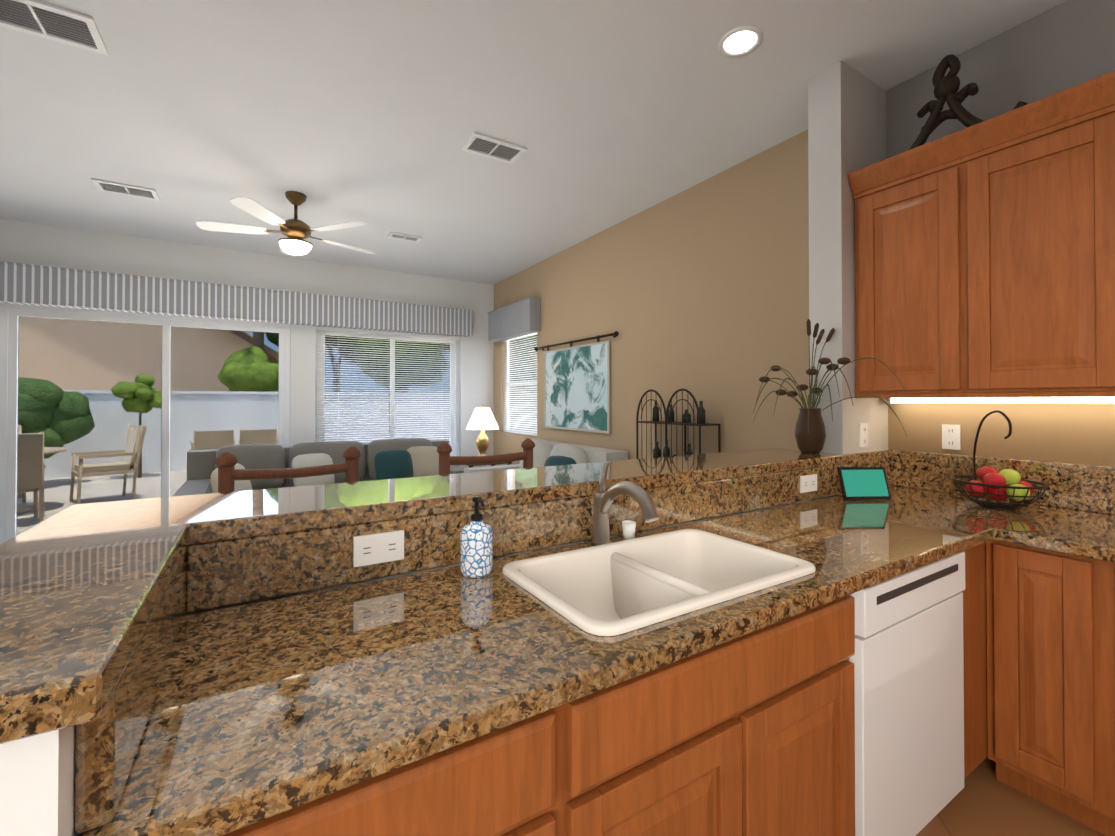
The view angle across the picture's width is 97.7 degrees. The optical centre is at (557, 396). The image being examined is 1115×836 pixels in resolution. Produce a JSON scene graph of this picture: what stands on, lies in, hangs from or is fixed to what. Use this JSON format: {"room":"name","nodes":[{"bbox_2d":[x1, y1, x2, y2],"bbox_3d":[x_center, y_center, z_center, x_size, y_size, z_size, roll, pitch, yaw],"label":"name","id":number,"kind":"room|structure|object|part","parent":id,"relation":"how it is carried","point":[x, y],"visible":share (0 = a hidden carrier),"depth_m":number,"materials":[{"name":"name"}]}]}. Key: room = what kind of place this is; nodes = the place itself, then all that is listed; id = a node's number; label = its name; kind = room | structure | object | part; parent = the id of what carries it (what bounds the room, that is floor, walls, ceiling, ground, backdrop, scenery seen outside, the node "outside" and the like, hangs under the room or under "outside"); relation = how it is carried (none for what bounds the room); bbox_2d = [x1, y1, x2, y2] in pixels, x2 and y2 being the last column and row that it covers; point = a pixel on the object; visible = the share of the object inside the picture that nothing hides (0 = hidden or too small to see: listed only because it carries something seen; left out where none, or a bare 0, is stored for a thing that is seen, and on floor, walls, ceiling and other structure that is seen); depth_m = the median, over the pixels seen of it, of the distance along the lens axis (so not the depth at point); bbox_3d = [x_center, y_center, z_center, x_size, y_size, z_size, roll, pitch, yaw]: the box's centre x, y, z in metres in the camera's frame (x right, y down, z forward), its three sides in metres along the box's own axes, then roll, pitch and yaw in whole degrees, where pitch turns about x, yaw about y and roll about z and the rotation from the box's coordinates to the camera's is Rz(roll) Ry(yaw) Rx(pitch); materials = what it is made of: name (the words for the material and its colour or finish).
{"room":"kitchen","nodes":[
{"label":"kitchen","id":0,"kind":"room"},
{"bbox_2d":[0,218,493,467],"bbox_3d":[-3.546,-0.090,5.233,6.520,2.950,0.200,0,-1,-31],"label":"wall","id":1,"kind":"structure","parent":0,"point":[22,242],"depth_m":5.49,"materials":[{"name":"white paint"}]},
{"bbox_2d":[0,303,289,543],"bbox_3d":[-4.016,0.273,4.954,2.266,2.218,0.100,0,-1,-31],"label":"sliding glass door","id":2,"kind":"structure","parent":1,"relation":"in","point":[96,406],"depth_m":4.77,"materials":[{"name":"white"}]},
{"bbox_2d":[0,261,472,336],"bbox_3d":[-3.526,-0.984,5.036,5.560,0.343,0.168,0,-1,-31],"label":"valance","id":3,"kind":"object","parent":1,"relation":"attached to","point":[33,285],"visible":1,"depth_m":4.96,"materials":[{"name":"grey fabric"}]},
{"bbox_2d":[315,326,459,455],"bbox_3d":[-2.089,0.243,6.134,1.746,2.136,0.100,0,-1,-31],"label":"window","id":4,"kind":"structure","parent":1,"relation":"in","point":[445,379],"depth_m":6.07,"materials":[{"name":"white"}]},
{"bbox_2d":[316,326,459,454],"bbox_3d":[-2.047,0.194,6.066,1.730,2.007,0.040,0,-1,-31],"label":"window blinds","id":5,"kind":"object","parent":4,"relation":"attached to","point":[409,335],"visible":0.52,"depth_m":6.02,"materials":[{"name":"white plastic"}]},
{"bbox_2d":[0,0,1066,284],"bbox_3d":[-1.371,-1.650,1.502,6.720,0.100,8.860,0,-1,-31],"label":"ceiling","id":6,"kind":"structure","parent":0,"point":[374,114],"depth_m":2.69,"materials":[{"name":"white paint"}]},
{"bbox_2d":[0,0,108,55],"bbox_3d":[-2.185,-1.587,2.046,0.400,0.012,0.250,0,-1,-31],"label":"ceiling vent","id":7,"kind":"object","parent":6,"relation":"in","point":[53,22],"visible":1,"depth_m":2.07,"materials":[{"name":"white metal"}]},
{"bbox_2d":[91,178,159,200],"bbox_3d":[-3.270,-1.572,3.704,0.360,0.012,0.220,0,-1,-31],"label":"ceiling vent","id":8,"kind":"object","parent":6,"relation":"in","point":[125,189],"visible":1,"depth_m":3.70,"materials":[{"name":"white metal"}]},
{"bbox_2d":[196,191,375,256],"bbox_3d":[-2.074,-1.343,3.844,1.276,0.467,1.236,0,-1,-31],"label":"ceiling fan","id":9,"kind":"object","parent":6,"relation":"hanging from","point":[296,231],"visible":1,"depth_m":3.71,"materials":[{"name":"gold metal"}]},
{"bbox_2d":[387,232,421,241],"bbox_3d":[-1.494,-1.562,4.767,0.300,0.012,0.150,0,-1,-31],"label":"ceiling vent","id":10,"kind":"object","parent":6,"relation":"in","point":[401,236],"visible":0.96,"depth_m":4.76,"materials":[{"name":"white metal"}]},
{"bbox_2d":[461,132,526,163],"bbox_3d":[-0.404,-1.577,3.102,0.360,0.012,0.220,0,-1,-31],"label":"ceiling vent","id":11,"kind":"object","parent":6,"relation":"in","point":[491,147],"visible":0.98,"depth_m":3.10,"materials":[{"name":"white metal"}]},
{"bbox_2d":[718,26,762,57],"bbox_3d":[0.819,-1.589,2.185,0.190,0.006,0.190,0,-1,-31],"label":"recessed light","id":12,"kind":"object","parent":6,"relation":"in","point":[741,41],"visible":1,"depth_m":2.18,"materials":[{"name":"white glass"}]},
{"bbox_2d":[494,0,1114,485],"bbox_3d":[1.462,-0.110,3.104,0.200,2.950,8.660,0,-1,-31],"label":"wall","id":13,"kind":"structure","parent":0,"point":[700,290],"depth_m":3.25,"materials":[{"name":"beige paint"}]},
{"bbox_2d":[488,296,540,341],"bbox_3d":[-0.564,-0.941,6.075,0.158,0.388,1.190,0,-1,-31],"label":"valance","id":14,"kind":"object","parent":13,"relation":"attached to","point":[519,318],"visible":1,"depth_m":5.86,"materials":[{"name":"grey fabric"}]},
{"bbox_2d":[506,333,536,435],"bbox_3d":[-0.407,-0.167,6.158,0.080,1.276,0.976,0,-1,-31],"label":"window","id":15,"kind":"structure","parent":13,"relation":"in","point":[521,380],"depth_m":6.22,"materials":[{"name":"white"}]},
{"bbox_2d":[503,333,536,435],"bbox_3d":[-0.467,-0.168,6.122,0.040,1.258,0.960,0,-1,-31],"label":"window blinds","id":16,"kind":"object","parent":15,"relation":"attached to","point":[509,411],"visible":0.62,"depth_m":6.11,"materials":[{"name":"white plastic"}]},
{"bbox_2d":[534,331,618,433],"bbox_3d":[0.151,-0.119,4.981,0.070,0.924,1.518,0,-1,-31],"label":"tapestry","id":17,"kind":"object","parent":13,"relation":"attached to","point":[576,388],"depth_m":4.91,"materials":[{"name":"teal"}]},
{"bbox_3d":[0.151,-0.547,4.985,0.070,0.069,1.518,0,-1,-31],"label":"painting rod","id":18,"kind":"part","parent":17,"relation":"part of","materials":[{"name":"black metal"}]},
{"bbox_2d":[852,155,983,397],"bbox_3d":[1.673,-0.493,2.243,0.339,0.960,0.429,0,-1,-31],"label":"upper cabinet","id":19,"kind":"object","parent":13,"relation":"attached to","point":[905,223],"depth_m":2.14,"materials":[{"name":"brown wood"}]},
{"bbox_2d":[909,54,1027,149],"bbox_3d":[1.722,-1.274,2.098,0.098,0.422,0.454,0,-1,-31],"label":"sculpture","id":20,"kind":"object","parent":19,"relation":"on","point":[946,88],"visible":0.69,"depth_m":2.10,"materials":[{"name":"brown metal"}]},
{"bbox_2d":[942,424,960,449],"bbox_3d":[1.840,0.188,2.278,0.008,0.115,0.070,0,-1,-31],"label":"outlet","id":21,"kind":"object","parent":13,"relation":"attached to","point":[951,436],"visible":1,"depth_m":2.27,"materials":[{"name":"white plastic"}]},
{"bbox_2d":[956,95,1114,396],"bbox_3d":[1.922,-0.497,1.836,0.339,0.960,0.525,0,-1,-31],"label":"upper cabinet","id":22,"kind":"object","parent":13,"relation":"attached to","point":[984,258],"depth_m":1.78,"materials":[{"name":"brown wood"}]},
{"bbox_2d":[888,397,1114,403],"bbox_3d":[2.189,0.004,1.608,0.049,0.042,1.970,0,-1,-31],"label":"under-cabinet light","id":23,"kind":"object","parent":22,"relation":"attached to","point":[1093,400],"visible":0.58,"depth_m":2.04,"materials":[{"name":"white plastic"}]},
{"bbox_2d":[808,60,887,453],"bbox_3d":[1.480,-0.115,2.471,0.429,2.949,0.160,0,-1,-31],"label":"wall","id":24,"kind":"structure","parent":0,"point":[846,119],"depth_m":2.35,"materials":[{"name":"white paint"}]},
{"bbox_2d":[859,423,867,447],"bbox_3d":[1.495,0.188,2.377,0.070,0.115,0.008,0,-1,-31],"label":"outlet","id":25,"kind":"object","parent":24,"relation":"attached to","point":[863,435],"visible":1,"depth_m":2.37,"materials":[{"name":"white plastic"}]},
{"bbox_2d":[916,757,1105,835],"bbox_3d":[0.061,1.380,-0.674,6.520,0.100,3.700,0,-1,-31],"label":"floor","id":26,"kind":"structure","parent":0,"point":[984,801],"depth_m":1.57,"materials":[{"name":"beige tile"}]},
{"bbox_2d":[0,494,842,835],"bbox_3d":[0.316,0.826,1.374,2.688,1.047,0.800,0,-1,-31],"label":"wall bar","id":27,"kind":"object","parent":26,"relation":"on","point":[36,784],"visible":0.06,"depth_m":0.44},
{"bbox_2d":[0,448,848,743],"bbox_3d":[0.259,0.281,1.444,2.718,0.043,1.010,0,-1,-31],"label":"bar","id":28,"kind":"object","parent":27,"relation":"on","point":[82,586],"visible":1,"depth_m":0.89,"materials":[{"name":"stone"}]},
{"bbox_2d":[753,319,908,453],"bbox_3d":[1.150,-0.048,2.273,0.333,0.630,0.789,0,-1,-31],"label":"vase","id":29,"kind":"object","parent":28,"relation":"on","point":[810,434],"visible":1,"depth_m":2.28,"materials":[{"name":"brown"}]},
{"bbox_2d":[787,543,987,778],"bbox_3d":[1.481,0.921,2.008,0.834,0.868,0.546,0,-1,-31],"label":"base cabinet","id":30,"kind":"object","parent":26,"relation":"on","point":[821,639],"depth_m":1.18,"materials":[{"name":"brown wood"}]},
{"bbox_2d":[75,449,1035,835],"bbox_3d":[0.621,0.370,1.483,2.918,0.220,0.620,0,-1,-31],"label":"countertop","id":31,"kind":"structure","parent":30,"relation":"on","point":[219,721],"depth_m":0.88,"materials":[{"name":"stone"}]},
{"bbox_2d":[353,530,403,566],"bbox_3d":[-0.425,0.362,1.164,0.115,0.070,0.008,0,-1,-31],"label":"outlet","id":32,"kind":"object","parent":31,"relation":"attached to","point":[370,549],"visible":1,"depth_m":1.16,"materials":[{"name":"white plastic"}]},
{"bbox_2d":[460,496,492,577],"bbox_3d":[-0.199,0.343,1.206,0.080,0.188,0.087,0,-1,-31],"label":"soap dispenser","id":33,"kind":"object","parent":31,"relation":"on","point":[476,547],"visible":1,"depth_m":1.18,"materials":[{"name":"blue ceramic"}]},
{"bbox_2d":[591,462,659,545],"bbox_3d":[0.191,0.319,1.376,0.072,0.238,0.272,0,-1,-31],"label":"faucet","id":34,"kind":"object","parent":31,"relation":"on","point":[604,500],"visible":1,"depth_m":1.43,"materials":[{"name":"silver metal"}]},
{"bbox_2d":[622,520,635,539],"bbox_3d":[0.222,0.414,1.514,0.044,0.050,0.044,0,-1,-31],"label":"cup","id":35,"kind":"object","parent":31,"relation":"on","point":[628,527],"visible":0.92,"depth_m":1.50,"materials":[{"name":"white ceramic"}]},
{"bbox_2d":[502,529,815,635],"bbox_3d":[0.258,0.519,1.233,0.704,0.190,0.439,0,-1,-31],"label":"sink","id":36,"kind":"object","parent":31,"relation":"in","point":[617,588],"visible":0.62,"depth_m":1.32,"materials":[{"name":"white ceramic"}]},
{"bbox_2d":[800,474,816,492],"bbox_3d":[1.076,0.371,2.083,0.115,0.070,0.008,0,-1,-31],"label":"outlet","id":37,"kind":"object","parent":31,"relation":"attached to","point":[808,483],"visible":1,"depth_m":2.08,"materials":[{"name":"white plastic"}]},
{"bbox_2d":[837,467,891,499],"bbox_3d":[1.338,0.377,2.140,0.210,0.136,0.077,0,-1,-3],"label":"display","id":38,"kind":"object","parent":31,"relation":"on","point":[862,483],"visible":1,"depth_m":2.12,"materials":[{"name":"black"}]},
{"bbox_2d":[951,410,1048,509],"bbox_3d":[1.779,0.249,1.970,0.294,0.390,0.294,0,-1,-31],"label":"fruit basket","id":39,"kind":"object","parent":31,"relation":"on","point":[1001,485],"visible":1,"depth_m":1.93,"materials":[{"name":"brown metal"}]},
{"bbox_2d":[850,551,964,835],"bbox_3d":[0.874,0.918,1.612,0.606,0.866,0.576,0,-1,-31],"label":"dishwasher","id":40,"kind":"object","parent":26,"relation":"on","point":[906,659],"visible":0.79,"depth_m":1.34,"materials":[{"name":"white metal"}]},
{"bbox_2d":[986,540,1097,830],"bbox_3d":[1.796,0.918,1.713,0.603,0.868,0.283,0,-1,-31],"label":"base cabinet","id":41,"kind":"object","parent":26,"relation":"on","point":[1051,677],"depth_m":1.56,"materials":[{"name":"brown wood"}]},
{"bbox_2d":[999,461,1114,562],"bbox_3d":[2.340,0.364,0.835,0.664,0.220,2.280,0,-1,-31],"label":"countertop","id":42,"kind":"structure","parent":41,"relation":"on","point":[1075,515],"depth_m":1.83,"materials":[{"name":"stone"}]},
{"bbox_2d":[1094,559,1114,835],"bbox_3d":[2.023,0.915,1.342,0.603,0.868,0.587,0,-1,-31],"label":"base cabinet","id":43,"kind":"object","parent":26,"relation":"on","point":[1104,571],"depth_m":1.45,"materials":[{"name":"brown wood"}]},
{"bbox_3d":[-2.252,1.415,3.104,6.520,0.100,5.160,0,-1,-31],"label":"floor","id":44,"kind":"structure","parent":0,"visible":0},
{"bbox_2d":[215,446,361,492],"bbox_3d":[-0.877,0.769,1.629,0.467,1.165,0.399,0,-1,-31],"label":"bar stool","id":45,"kind":"object","parent":44,"relation":"on","point":[229,474],"visible":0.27,"depth_m":1.75,"materials":[{"name":"brown wood"}]},
{"bbox_2d":[172,438,463,496],"bbox_3d":[-2.040,0.922,4.639,2.520,0.915,1.750,0,-1,-31],"label":"sofa","id":46,"kind":"object","parent":44,"relation":"on","point":[396,458],"visible":0.4,"depth_m":4.95,"materials":[{"name":"grey fabric"}]},
{"bbox_2d":[458,462,511,467],"bbox_3d":[-0.906,1.071,5.889,0.540,0.640,0.540,0,-1,-31],"label":"end table","id":47,"kind":"object","parent":44,"relation":"on","point":[507,463],"visible":0.12,"depth_m":5.69,"materials":[{"name":"brown wood"}]},
{"bbox_2d":[466,404,498,455],"bbox_3d":[-0.906,0.420,5.895,0.400,0.660,0.400,0,-1,-31],"label":"table lamp","id":48,"kind":"object","parent":47,"relation":"on","point":[482,419],"visible":0.85,"depth_m":5.80,"materials":[{"name":"white fabric"}]},
{"bbox_2d":[437,438,534,474],"bbox_3d":[-0.227,0.773,2.027,0.467,1.165,0.399,0,-1,-31],"label":"bar stool","id":49,"kind":"object","parent":44,"relation":"on","point":[446,459],"visible":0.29,"depth_m":2.16,"materials":[{"name":"brown wood"}]},
{"bbox_2d":[464,439,627,472],"bbox_3d":[-0.179,0.903,4.664,0.920,0.954,1.550,0,-1,-31],"label":"loveseat","id":50,"kind":"object","parent":44,"relation":"on","point":[549,453],"visible":0.21,"depth_m":4.42,"materials":[{"name":"grey fabric"}]},
{"bbox_2d":[636,388,720,458],"bbox_3d":[0.880,0.656,3.621,0.211,1.428,0.656,0,-1,-31],"label":"rack","id":51,"kind":"object","parent":44,"relation":"on","point":[669,415],"visible":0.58,"depth_m":3.57,"materials":[{"name":"brown metal"}]}
]}

